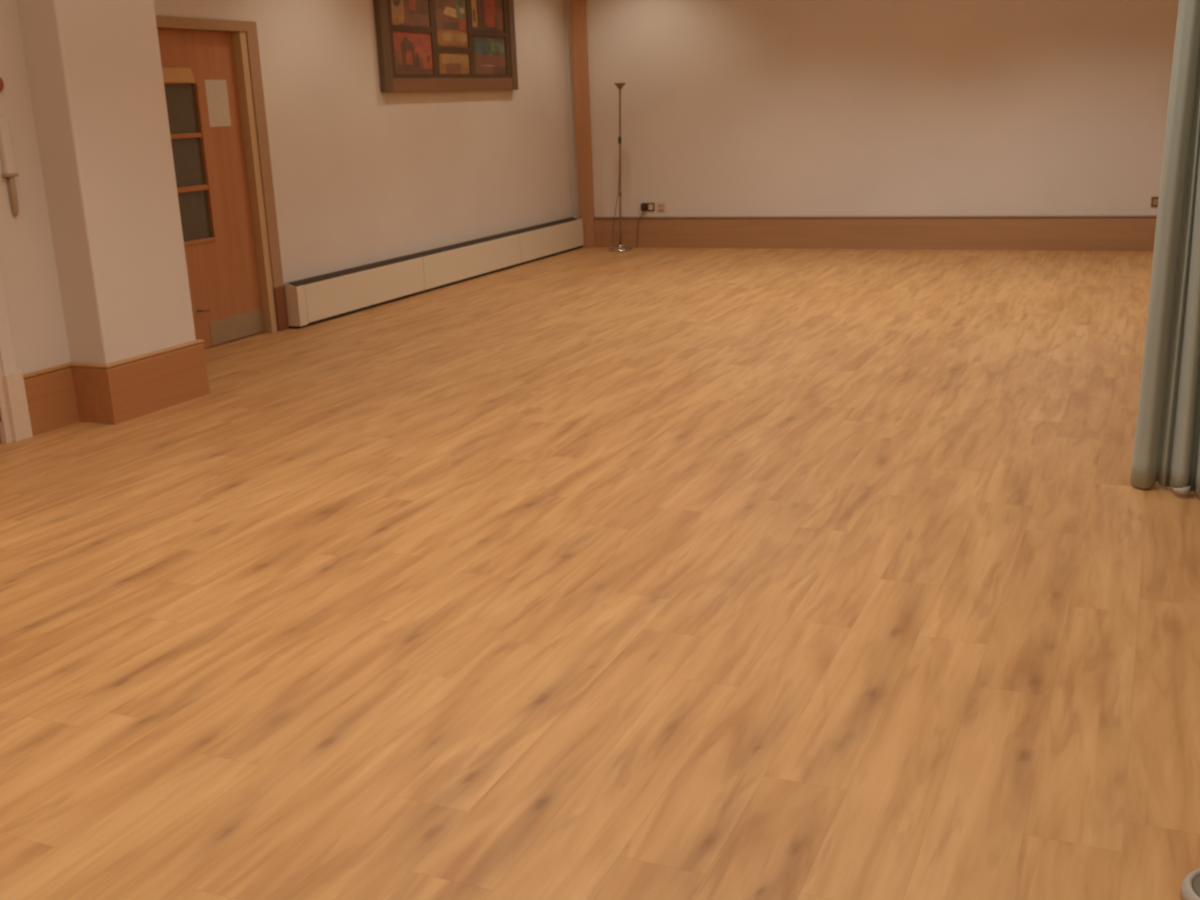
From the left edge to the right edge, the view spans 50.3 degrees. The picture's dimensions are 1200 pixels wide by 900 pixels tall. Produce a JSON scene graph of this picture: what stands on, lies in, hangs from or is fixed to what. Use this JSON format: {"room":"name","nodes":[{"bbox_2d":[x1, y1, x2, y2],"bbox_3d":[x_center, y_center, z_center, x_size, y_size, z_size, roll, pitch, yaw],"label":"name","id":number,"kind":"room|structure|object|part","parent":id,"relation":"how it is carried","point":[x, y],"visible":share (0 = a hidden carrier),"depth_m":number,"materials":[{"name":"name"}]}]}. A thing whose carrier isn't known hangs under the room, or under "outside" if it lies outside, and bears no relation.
{"room":"community hall","nodes":[
{"label":"community hall","id":0,"kind":"room"},
{"bbox_2d":[0,0,70,373],"bbox_3d":[-4.232,-0.848,3.273,0.200,3.250,6.850,4,17,23],"label":"wall","id":1,"kind":"structure","parent":0,"point":[27,256],"depth_m":6.28,"materials":[{"name":"beige paint"}]},
{"bbox_2d":[0,77,3,91],"bbox_3d":[-2.855,-1.732,6.049,0.034,0.080,0.080,4,17,23],"label":"button","id":2,"kind":"object","parent":1,"relation":"attached to","point":[1,80],"visible":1,"depth_m":6.06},
{"bbox_2d":[0,118,18,215],"bbox_3d":[-2.841,-1.356,6.142,0.036,0.461,0.072,4,17,23],"label":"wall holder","id":3,"kind":"object","parent":1,"relation":"attached to","point":[6,150],"visible":1,"depth_m":6.12,"materials":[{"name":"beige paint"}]},
{"bbox_2d":[0,266,32,442],"bbox_3d":[-3.173,-0.953,5.627,0.182,2.130,1.130,4,17,23],"label":"door frame","id":4,"kind":"structure","parent":1,"relation":"in","point":[15,424],"depth_m":6.24,"materials":[{"name":"wood"}]},
{"bbox_3d":[-3.183,-0.928,5.643,0.154,2.075,0.940,4,17,23],"label":"frame","id":5,"kind":"part","parent":4,"relation":"part of","materials":[{"name":"white paint"}]},
{"bbox_3d":[-3.116,-1.110,5.557,0.020,1.795,1.095,4,17,23],"label":"architrave","id":6,"kind":"part","parent":4,"relation":"part of","materials":[{"name":"beige paint"}]},
{"bbox_2d":[16,0,195,363],"bbox_3d":[-2.935,-1.830,6.675,1.105,3.250,0.680,4,17,23],"label":"wall pier","id":7,"kind":"object","parent":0,"point":[94,67],"visible":0.6,"depth_m":6.47,"materials":[{"name":"beige paint"}]},
{"bbox_2d":[23,339,209,435],"bbox_3d":[-2.831,-0.366,6.882,0.935,0.310,1.045,4,17,23],"label":"baseboard","id":8,"kind":"object","parent":7,"relation":"attached to","point":[117,392],"visible":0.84,"depth_m":6.60,"materials":[{"name":"brown wood"}]},
{"bbox_2d":[154,0,574,282],"bbox_3d":[-1.774,-2.882,10.356,0.200,3.250,7.270,4,17,23],"label":"wall","id":9,"kind":"structure","parent":0,"point":[362,174],"depth_m":10.27,"materials":[{"name":"beige paint"}]},
{"bbox_2d":[156,16,288,347],"bbox_3d":[-2.620,-1.745,8.476,0.171,2.115,1.250,4,17,23],"label":"door","id":10,"kind":"structure","parent":9,"relation":"in","point":[224,180],"depth_m":8.64,"materials":[{"name":"orange wood"}]},
{"bbox_3d":[-2.696,-2.395,8.170,0.012,0.090,0.295,4,17,23],"label":"name plate","id":11,"kind":"part","parent":10,"relation":"part of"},
{"bbox_3d":[-2.727,-2.189,8.208,0.010,0.310,0.392,4,17,23],"label":"glass pane","id":12,"kind":"part","parent":10,"relation":"part of","materials":[{"name":"glass"}]},
{"bbox_3d":[-2.713,-1.864,8.297,0.010,0.305,0.392,4,17,23],"label":"glass pane","id":13,"kind":"part","parent":10,"relation":"part of","materials":[{"name":"glass"}]},
{"bbox_3d":[-2.700,-1.533,8.387,0.010,0.314,0.392,4,17,23],"label":"glass pane","id":14,"kind":"part","parent":10,"relation":"part of","materials":[{"name":"glass"}]},
{"bbox_2d":[204,80,230,126],"bbox_3d":[-2.550,-2.314,8.537,0.002,0.301,0.215,4,17,23],"label":"paper notice","id":15,"kind":"object","parent":10,"relation":"attached to","point":[216,90],"visible":1,"depth_m":8.53,"materials":[{"name":"white paper"}]},
{"bbox_3d":[-2.517,-0.856,8.871,0.003,0.160,0.553,4,17,23],"label":"kick plate","id":16,"kind":"part","parent":10,"relation":"part of","materials":[{"name":"metal"}]},
{"bbox_2d":[284,217,583,328],"bbox_3d":[-1.228,-1.683,11.427,0.124,0.333,5.018,4,17,23],"label":"baseboard heater","id":17,"kind":"object","parent":9,"relation":"attached to","point":[317,299],"visible":1,"depth_m":10.69,"materials":[{"name":"beige metal"}]},
{"bbox_3d":[-1.808,-1.269,10.005,0.014,0.276,1.642,4,17,23],"label":"panel","id":18,"kind":"part","parent":17,"relation":"part of","materials":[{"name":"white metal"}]},
{"bbox_2d":[286,217,578,286],"bbox_3d":[-1.239,-1.815,11.393,0.107,0.046,5.001,4,17,23],"label":"grille","id":19,"kind":"object","parent":17,"relation":"attached to","point":[330,279],"depth_m":10.87,"materials":[{"name":"metal"}]},
{"bbox_3d":[-1.127,-1.710,11.520,0.014,0.276,1.780,4,17,23],"label":"panel","id":20,"kind":"part","parent":17,"relation":"part of","materials":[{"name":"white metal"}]},
{"bbox_3d":[-0.477,-2.131,12.964,0.014,0.276,1.481,4,17,23],"label":"panel","id":21,"kind":"part","parent":17,"relation":"part of","materials":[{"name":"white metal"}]},
{"bbox_2d":[373,0,517,92],"bbox_3d":[-1.286,-3.785,11.000,0.056,1.345,2.315,4,17,23],"label":"framed picture","id":22,"kind":"object","parent":9,"relation":"attached to","point":[423,45],"visible":1,"depth_m":10.96,"materials":[{"name":"brown wood"}]},
{"bbox_3d":[-1.550,-3.628,10.391,0.008,0.348,0.602,4,17,23],"label":"painted panel","id":23,"kind":"part","parent":22,"relation":"part of","materials":[{"name":"red paint"}]},
{"bbox_3d":[-1.534,-3.257,10.492,0.009,0.327,0.602,4,17,23],"label":"painted panel","id":24,"kind":"part","parent":22,"relation":"part of","materials":[{"name":"red paint"}]},
{"bbox_3d":[-1.284,-3.784,10.983,0.010,0.620,0.542,4,17,23],"label":"painted panel","id":25,"kind":"part","parent":22,"relation":"part of","materials":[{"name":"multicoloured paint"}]},
{"bbox_3d":[-1.264,-3.189,11.163,0.052,0.108,2.091,4,17,23],"label":"rail","id":26,"kind":"part","parent":22,"relation":"part of","materials":[{"name":"brown wood"}]},
{"bbox_3d":[-1.268,-3.356,11.100,0.007,0.177,0.542,4,17,23],"label":"painted panel","id":27,"kind":"part","parent":22,"relation":"part of","materials":[{"name":"orange paint"}]},
{"bbox_3d":[-1.021,-3.971,11.567,0.008,0.347,0.616,4,17,23],"label":"painted panel","id":28,"kind":"part","parent":22,"relation":"part of","materials":[{"name":"red paint"}]},
{"bbox_3d":[-1.006,-3.601,11.668,0.008,0.330,0.616,4,17,23],"label":"painted panel","id":29,"kind":"part","parent":22,"relation":"part of","materials":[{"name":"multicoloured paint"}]},
{"bbox_2d":[0,247,1199,899],"bbox_3d":[0.239,-0.063,5.899,7.800,0.001,14.620,4,17,23],"label":"floor","id":30,"kind":"structure","parent":0,"point":[584,573],"depth_m":3.96,"materials":[{"name":"brown wood"}]},
{"bbox_2d":[609,83,646,251],"bbox_3d":[0.222,-2.893,13.106,0.373,1.667,0.410,4,17,23],"label":"floor lamp","id":31,"kind":"object","parent":30,"relation":"on","point":[620,248],"visible":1,"depth_m":13.14,"materials":[{"name":"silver metal"}]},
{"bbox_3d":[0.200,-3.642,12.804,0.120,0.062,0.120,4,17,23],"label":"lamp shade","id":32,"kind":"part","parent":31,"relation":"part of","materials":[{"name":"metal"}]},
{"bbox_3d":[0.241,-2.536,13.255,0.339,0.899,0.268,4,17,23],"label":"power cord","id":33,"kind":"part","parent":31,"relation":"part of","materials":[{"name":"black plastic"}]},
{"bbox_2d":[1180,868,1199,899],"bbox_3d":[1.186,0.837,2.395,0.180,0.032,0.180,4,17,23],"label":"cup","id":34,"kind":"object","parent":30,"relation":"on","point":[1190,887],"visible":1,"depth_m":2.42,"materials":[{"name":"white ceramic"}]},
{"bbox_2d":[565,0,1178,218],"bbox_3d":[3.292,-3.513,11.905,7.790,3.250,0.200,4,17,23],"label":"wall","id":35,"kind":"structure","parent":0,"point":[729,108],"depth_m":12.16,"materials":[{"name":"beige paint"}]},
{"bbox_2d":[570,0,594,246],"bbox_3d":[-0.192,-3.739,13.261,0.155,3.250,0.055,4,17,23],"label":"trim","id":36,"kind":"structure","parent":35,"relation":"attached to","point":[577,7],"depth_m":13.31,"materials":[{"name":"brown wood"}]},
{"bbox_2d":[641,203,654,210],"bbox_3d":[0.500,-2.532,13.325,0.146,0.087,0.013,4,17,23],"label":"wall socket","id":37,"kind":"object","parent":35,"relation":"attached to","point":[650,206],"visible":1,"depth_m":13.31,"materials":[{"name":"brown plastic"}]},
{"bbox_2d":[657,203,664,210],"bbox_3d":[0.634,-2.522,13.268,0.086,0.087,0.013,4,17,23],"label":"wall socket","id":38,"kind":"object","parent":35,"relation":"attached to","point":[660,206],"visible":1,"depth_m":13.27,"materials":[{"name":"beige plastic"}]},
{"bbox_2d":[594,215,1156,250],"bbox_3d":[3.318,-2.068,12.183,7.360,0.316,0.030,4,17,23],"label":"baseboard","id":39,"kind":"structure","parent":35,"relation":"attached to","point":[1135,232],"depth_m":12.41,"materials":[{"name":"brown wood"}]},
{"bbox_2d":[1151,197,1158,206],"bbox_3d":[4.994,-2.211,11.398,0.148,0.088,0.013,4,17,23],"label":"wall socket","id":40,"kind":"object","parent":35,"relation":"attached to","point":[1154,201],"visible":0.51,"depth_m":11.41,"materials":[{"name":"brown metal"}]},
{"bbox_3d":[0.199,-3.258,4.974,7.990,0.150,15.000,4,17,23],"label":"ceiling","id":41,"kind":"structure","parent":0,"visible":0},
{"bbox_2d":[1130,0,1199,496],"bbox_3d":[2.648,-1.351,4.060,2.081,3.242,0.295,6,17,27],"label":"curtain","id":42,"kind":"object","parent":41,"relation":"hanging from","point":[1166,452],"visible":1,"depth_m":4.62,"materials":[{"name":"grey fabric"}]}
]}

